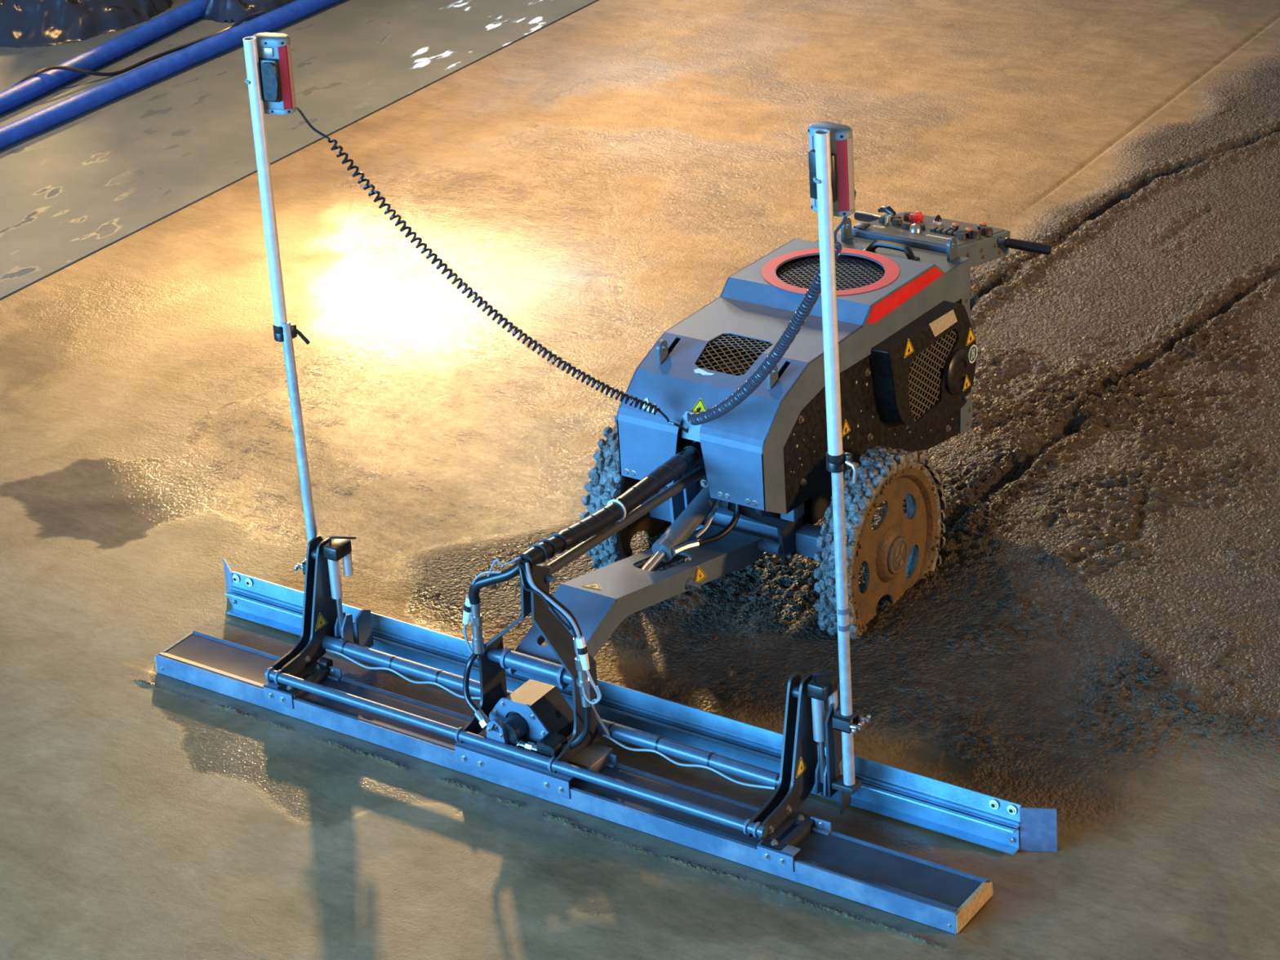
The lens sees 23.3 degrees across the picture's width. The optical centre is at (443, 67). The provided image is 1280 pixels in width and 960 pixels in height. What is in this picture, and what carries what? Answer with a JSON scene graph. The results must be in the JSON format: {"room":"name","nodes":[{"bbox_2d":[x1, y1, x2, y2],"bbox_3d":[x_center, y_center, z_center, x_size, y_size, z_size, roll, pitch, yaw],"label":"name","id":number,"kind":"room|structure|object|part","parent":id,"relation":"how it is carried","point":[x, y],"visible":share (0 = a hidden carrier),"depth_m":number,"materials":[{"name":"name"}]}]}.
{"room":"construction site","nodes":[
{"label":"construction site","id":0,"kind":"room"},
{"bbox_2d":[0,0,599,300],"bbox_3d":[-4.217,-0.017,15.058,8.620,0.256,12.500,9,23,36],"label":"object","id":1,"kind":"structure","parent":0,"point":[77,187],"depth_m":13.26,"materials":[{"name":"grey concrete"}]},
{"bbox_2d":[0,0,173,47],"bbox_3d":[-1.823,-0.450,14.792,0.976,0.366,1.116,11,24,39],"label":"plastic sheeting","id":2,"kind":"object","parent":1,"relation":"on","point":[23,23],"visible":1,"depth_m":14.43,"materials":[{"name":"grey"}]},
{"bbox_2d":[0,0,206,114],"bbox_3d":[-1.838,0.090,13.613,0.147,0.092,4.107,8,22,33],"label":"pipe","id":3,"kind":"object","parent":1,"relation":"on","point":[33,87],"visible":0.99,"depth_m":13.95,"materials":[{"name":"blue plastic"}]},
{"bbox_2d":[12,9,264,86],"bbox_3d":[-1.489,-0.032,13.866,1.611,0.120,0.115,-17,22,-34],"label":"power cable","id":4,"kind":"object","parent":1,"relation":"on","point":[260,12],"visible":0.9,"depth_m":13.92,"materials":[{"name":"black rubber"}]},
{"bbox_2d":[0,0,342,149],"bbox_3d":[-0.812,-0.210,14.281,0.100,0.088,6.501,10,23,37],"label":"pipe","id":5,"kind":"object","parent":1,"relation":"on","point":[71,107],"visible":0.97,"depth_m":13.66,"materials":[{"name":"blue plastic"}]},
{"bbox_2d":[201,0,296,22],"bbox_3d":[-0.958,-0.424,14.676,0.515,0.260,0.526,9,23,36],"label":"heap","id":6,"kind":"object","parent":1,"relation":"on","point":[219,11],"visible":0.74,"depth_m":14.50,"materials":[{"name":"grey"}]},
{"bbox_2d":[0,0,1279,959],"bbox_3d":[1.979,0.847,10.476,6.874,0.112,12.500,9,23,36],"label":"floor","id":7,"kind":"structure","parent":0,"point":[1094,639],"depth_m":9.55,"materials":[{"name":"concrete"}]},
{"bbox_2d":[155,36,1057,934],"bbox_3d":[0.846,0.673,8.622,2.665,1.949,2.516,9,23,36],"label":"laser screed","id":8,"kind":"object","parent":7,"relation":"on","point":[880,371],"visible":0.94,"depth_m":8.41,"materials":[{"name":"paint"}]},
{"bbox_2d":[244,32,297,115],"bbox_3d":[-0.460,0.019,8.156,0.131,0.210,0.102,-6,18,-4],"label":"receiver","id":9,"kind":"object","parent":8,"relation":"attached to","point":[274,49],"visible":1,"depth_m":8.13,"materials":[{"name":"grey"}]},
{"bbox_3d":[-0.464,0.033,8.141,0.068,0.118,0.015,3,20,23],"label":"clamp plate","id":10,"kind":"part","parent":9,"relation":"part of","materials":[{"name":"grey metal"}]},
{"bbox_3d":[-0.406,1.486,8.476,0.007,0.336,0.283,9,23,36],"label":"tower plate","id":11,"kind":"part","parent":8,"relation":"part of","materials":[{"name":"paint"}]},
{"bbox_3d":[-0.385,0.726,8.366,0.046,0.054,0.011,-6,18,-4],"label":"collar lever","id":12,"kind":"part","parent":8,"relation":"part of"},
{"bbox_3d":[-0.380,1.490,8.457,0.007,0.336,0.283,9,23,36],"label":"tower plate","id":13,"kind":"part","parent":8,"relation":"part of","materials":[{"name":"paint"}]},
{"bbox_3d":[-0.284,1.513,8.530,0.016,0.125,0.018,9,23,36],"label":"actuator rod","id":14,"kind":"part","parent":8,"relation":"part of","materials":[{"name":"silver metal"}]},
{"bbox_3d":[-0.263,1.363,8.496,0.026,0.066,0.026,9,23,36],"label":"actuator motor","id":15,"kind":"part","parent":8,"relation":"part of","materials":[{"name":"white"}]},
{"bbox_3d":[-0.241,1.560,8.600,0.056,0.124,0.066,9,23,36],"label":"lift plate","id":16,"kind":"part","parent":8,"relation":"part of","materials":[{"name":"paint"}]},
{"bbox_2d":[296,105,688,432],"bbox_3d":[0.135,0.552,8.355,1.006,1.036,0.041,-4,18,3],"label":"coiled cable","id":17,"kind":"object","parent":8,"relation":"attached to","point":[345,160],"visible":1,"depth_m":8.38,"materials":[{"name":"black rubber"}]},
{"bbox_3d":[0.144,1.506,8.002,0.140,0.506,0.220,9,23,36],"label":"frame plate","id":18,"kind":"part","parent":8,"relation":"part of","materials":[{"name":"paint"}]},
{"bbox_3d":[0.140,1.728,7.984,0.064,0.097,0.014,9,23,36],"label":"motor plate","id":19,"kind":"part","parent":8,"relation":"part of","materials":[{"name":"paint"}]},
{"bbox_2d":[499,647,514,669],"bbox_3d":[0.168,1.541,8.058,0.010,0.056,0.056,9,23,36],"label":"washer","id":20,"kind":"object","parent":8,"relation":"in","point":[507,655],"depth_m":8.04,"materials":[{"name":"paint"}]},
{"bbox_3d":[0.181,1.714,7.994,0.068,0.067,0.058,9,23,36],"label":"hydraulic motor","id":21,"kind":"part","parent":8,"relation":"part of","materials":[{"name":"black metal"}]},
{"bbox_2d":[556,665,568,686],"bbox_3d":[0.312,1.564,7.952,0.010,0.056,0.056,9,23,36],"label":"washer","id":22,"kind":"object","parent":8,"relation":"in","point":[562,673],"depth_m":7.93,"materials":[{"name":"paint"}]},
{"bbox_3d":[0.276,1.528,7.907,0.140,0.506,0.220,9,23,36],"label":"frame plate","id":23,"kind":"part","parent":8,"relation":"part of","materials":[{"name":"paint"}]},
{"bbox_3d":[0.385,1.711,8.228,2.513,0.066,0.032,9,23,36],"label":"blade rail","id":24,"kind":"part","parent":8,"relation":"part of","materials":[{"name":"metal"}]},
{"bbox_3d":[0.395,1.653,8.229,2.513,0.057,0.012,9,23,36],"label":"plow blade","id":25,"kind":"part","parent":8,"relation":"part of","materials":[{"name":"metal"}]},
{"bbox_3d":[0.536,1.414,8.377,0.176,0.214,1.010,9,23,36],"label":"arm","id":26,"kind":"part","parent":8,"relation":"part of","materials":[{"name":"paint"}]},
{"bbox_3d":[0.571,1.348,8.416,0.060,0.055,0.134,9,23,36],"label":"piston rod","id":27,"kind":"part","parent":8,"relation":"part of","materials":[{"name":"silver metal"}]},
{"bbox_3d":[0.690,0.987,8.489,0.085,0.084,0.004,9,23,36],"label":"cable plate","id":28,"kind":"part","parent":8,"relation":"part of","materials":[{"name":"grey metal"}]},
{"bbox_3d":[0.829,1.335,8.754,0.295,0.031,0.032,9,23,36],"label":"pivot rod","id":29,"kind":"part","parent":8,"relation":"part of","materials":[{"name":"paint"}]},
{"bbox_2d":[687,216,847,425],"bbox_3d":[0.803,0.649,7.852,0.046,1.005,1.042,-10,19,-17],"label":"coiled cable","id":30,"kind":"object","parent":8,"relation":"attached to","point":[812,294],"visible":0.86,"depth_m":7.75,"materials":[{"name":"grey rubber"}]},
{"bbox_3d":[0.816,1.685,7.584,0.007,0.336,0.283,9,23,36],"label":"tower plate","id":31,"kind":"part","parent":8,"relation":"part of","materials":[{"name":"paint"}]},
{"bbox_3d":[0.842,1.689,7.565,0.007,0.336,0.283,9,23,36],"label":"tower plate","id":32,"kind":"part","parent":8,"relation":"part of","materials":[{"name":"paint"}]},
{"bbox_2d":[617,233,970,514],"bbox_3d":[1.032,0.847,8.929,0.475,0.434,1.209,9,23,36],"label":"hood","id":33,"kind":"object","parent":8,"relation":"attached to","point":[766,455],"depth_m":8.66,"materials":[{"name":"paint"}]},
{"bbox_3d":[0.938,1.711,7.638,0.016,0.125,0.018,9,23,36],"label":"actuator rod","id":34,"kind":"part","parent":8,"relation":"part of","materials":[{"name":"silver metal"}]},
{"bbox_3d":[0.981,1.759,7.708,0.056,0.124,0.066,9,23,36],"label":"lift plate","id":35,"kind":"part","parent":8,"relation":"part of","materials":[{"name":"paint"}]},
{"bbox_2d":[808,120,856,217],"bbox_3d":[0.900,0.240,7.162,0.104,0.210,0.121,-1,19,12],"label":"receiver","id":36,"kind":"object","parent":8,"relation":"attached to","point":[843,190],"visible":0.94,"depth_m":7.15,"materials":[{"name":"plastic"}]},
{"bbox_3d":[0.880,0.251,7.160,0.068,0.118,0.015,11,24,39],"label":"clamp plate","id":37,"kind":"part","parent":36,"relation":"part of","materials":[{"name":"grey metal"}]},
{"bbox_3d":[0.959,1.562,7.603,0.026,0.066,0.026,9,23,36],"label":"actuator motor","id":38,"kind":"part","parent":8,"relation":"part of","materials":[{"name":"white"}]},
{"bbox_3d":[0.971,0.960,7.332,0.012,0.052,0.033,-19,23,-37],"label":"collar lever","id":39,"kind":"part","parent":8,"relation":"part of","materials":[{"name":"silver metal"}]},
{"bbox_3d":[1.362,0.470,9.548,0.032,0.023,0.033,9,23,36],"label":"rotary knob","id":40,"kind":"part","parent":8,"relation":"part of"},
{"bbox_3d":[1.367,0.438,9.511,0.024,0.031,0.070,-14,21,-27],"label":"joystick knob","id":41,"kind":"part","parent":8,"relation":"part of","materials":[{"name":"black rubber"}]},
{"bbox_3d":[1.402,0.469,9.563,0.036,0.024,0.036,9,23,36],"label":"rotary knob","id":42,"kind":"part","parent":8,"relation":"part of","materials":[{"name":"black plastic"}]},
{"bbox_3d":[1.401,0.476,9.520,0.034,0.023,0.034,9,23,36],"label":"rotary knob","id":43,"kind":"part","parent":8,"relation":"part of","materials":[{"name":"black plastic"}]},
{"bbox_3d":[1.421,0.486,9.474,0.032,0.021,0.032,9,23,36],"label":"rotary knob","id":44,"kind":"part","parent":8,"relation":"part of","materials":[{"name":"black plastic"}]},
{"bbox_3d":[1.448,0.463,9.591,0.040,0.030,0.041,9,23,36],"label":"rotary knob","id":45,"kind":"part","parent":8,"relation":"part of","materials":[{"name":"black plastic"}]},
{"bbox_3d":[1.463,0.488,9.475,0.034,0.019,0.034,9,23,36],"label":"rotary knob","id":46,"kind":"part","parent":8,"relation":"part of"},
{"bbox_3d":[1.493,0.495,9.485,0.345,0.067,0.331,9,23,36],"label":"control panel","id":47,"kind":"part","parent":8,"relation":"part of","materials":[{"name":"grey metal"}]},
{"bbox_2d":[906,329,956,429],"bbox_3d":[1.422,0.892,8.989,0.003,0.221,0.317,9,23,36],"label":"grille","id":48,"kind":"object","parent":8,"relation":"attached to","point":[947,391],"depth_m":8.99,"materials":[{"name":"black metal"}]},
{"bbox_2d":[929,226,937,231],"bbox_3d":[1.504,0.495,9.452,0.016,0.011,0.026,9,23,36],"label":"rocker switch","id":49,"kind":"object","parent":8,"relation":"attached to","point":[934,228],"depth_m":9.44,"materials":[{"name":"black plastic"}]},
{"bbox_2d":[927,234,948,239],"bbox_3d":[1.503,0.513,9.373,0.076,0.003,0.013,9,23,36],"label":"print","id":50,"kind":"object","parent":8,"relation":"on","point":[929,236],"depth_m":9.37},
{"bbox_2d":[935,226,943,233],"bbox_3d":[1.519,0.497,9.439,0.016,0.011,0.026,9,23,36],"label":"rocker switch","id":51,"kind":"object","parent":8,"relation":"attached to","point":[940,230],"depth_m":9.43,"materials":[{"name":"black plastic"}]},
{"bbox_3d":[1.455,0.742,8.984,0.001,0.058,0.172,9,23,36],"label":"type plate","id":52,"kind":"part","parent":8,"relation":"part of","materials":[{"name":"metal"}]},
{"bbox_2d":[941,228,949,234],"bbox_3d":[1.534,0.500,9.427,0.016,0.011,0.026,9,23,36],"label":"rocker switch","id":53,"kind":"object","parent":8,"relation":"attached to","point":[946,231],"depth_m":9.42,"materials":[{"name":"black plastic"}]},
{"bbox_2d":[946,229,955,235],"bbox_3d":[1.550,0.503,9.414,0.016,0.011,0.026,9,23,36],"label":"rocker switch","id":54,"kind":"object","parent":8,"relation":"attached to","point":[949,232],"depth_m":9.41,"materials":[{"name":"black plastic"}]},
{"bbox_3d":[1.575,0.505,9.380,0.036,0.027,0.037,9,23,36],"label":"rotary knob","id":55,"kind":"part","parent":8,"relation":"part of","materials":[{"name":"black plastic"}]},
{"bbox_3d":[1.571,0.511,9.352,0.026,0.022,0.027,9,23,36],"label":"rotary knob","id":56,"kind":"part","parent":8,"relation":"part of","materials":[{"name":"black plastic"}]},
{"bbox_3d":[1.567,0.893,9.277,0.004,0.450,0.080,9,23,36],"label":"panel","id":57,"kind":"part","parent":8,"relation":"part of","materials":[{"name":"paint"}]},
{"bbox_2d":[968,344,977,363],"bbox_3d":[1.573,0.850,9.168,0.002,0.056,0.056,9,23,36],"label":"print","id":58,"kind":"object","parent":8,"relation":"attached to","point":[972,348],"depth_m":9.16},
{"bbox_3d":[1.617,0.505,9.387,0.036,0.027,0.037,9,23,36],"label":"rotary knob","id":59,"kind":"part","parent":8,"relation":"part of","materials":[{"name":"black plastic"}]},
{"bbox_3d":[1.658,0.499,9.425,0.040,0.030,0.041,9,23,36],"label":"rotary knob","id":60,"kind":"part","parent":8,"relation":"part of","materials":[{"name":"black plastic"}]}
]}

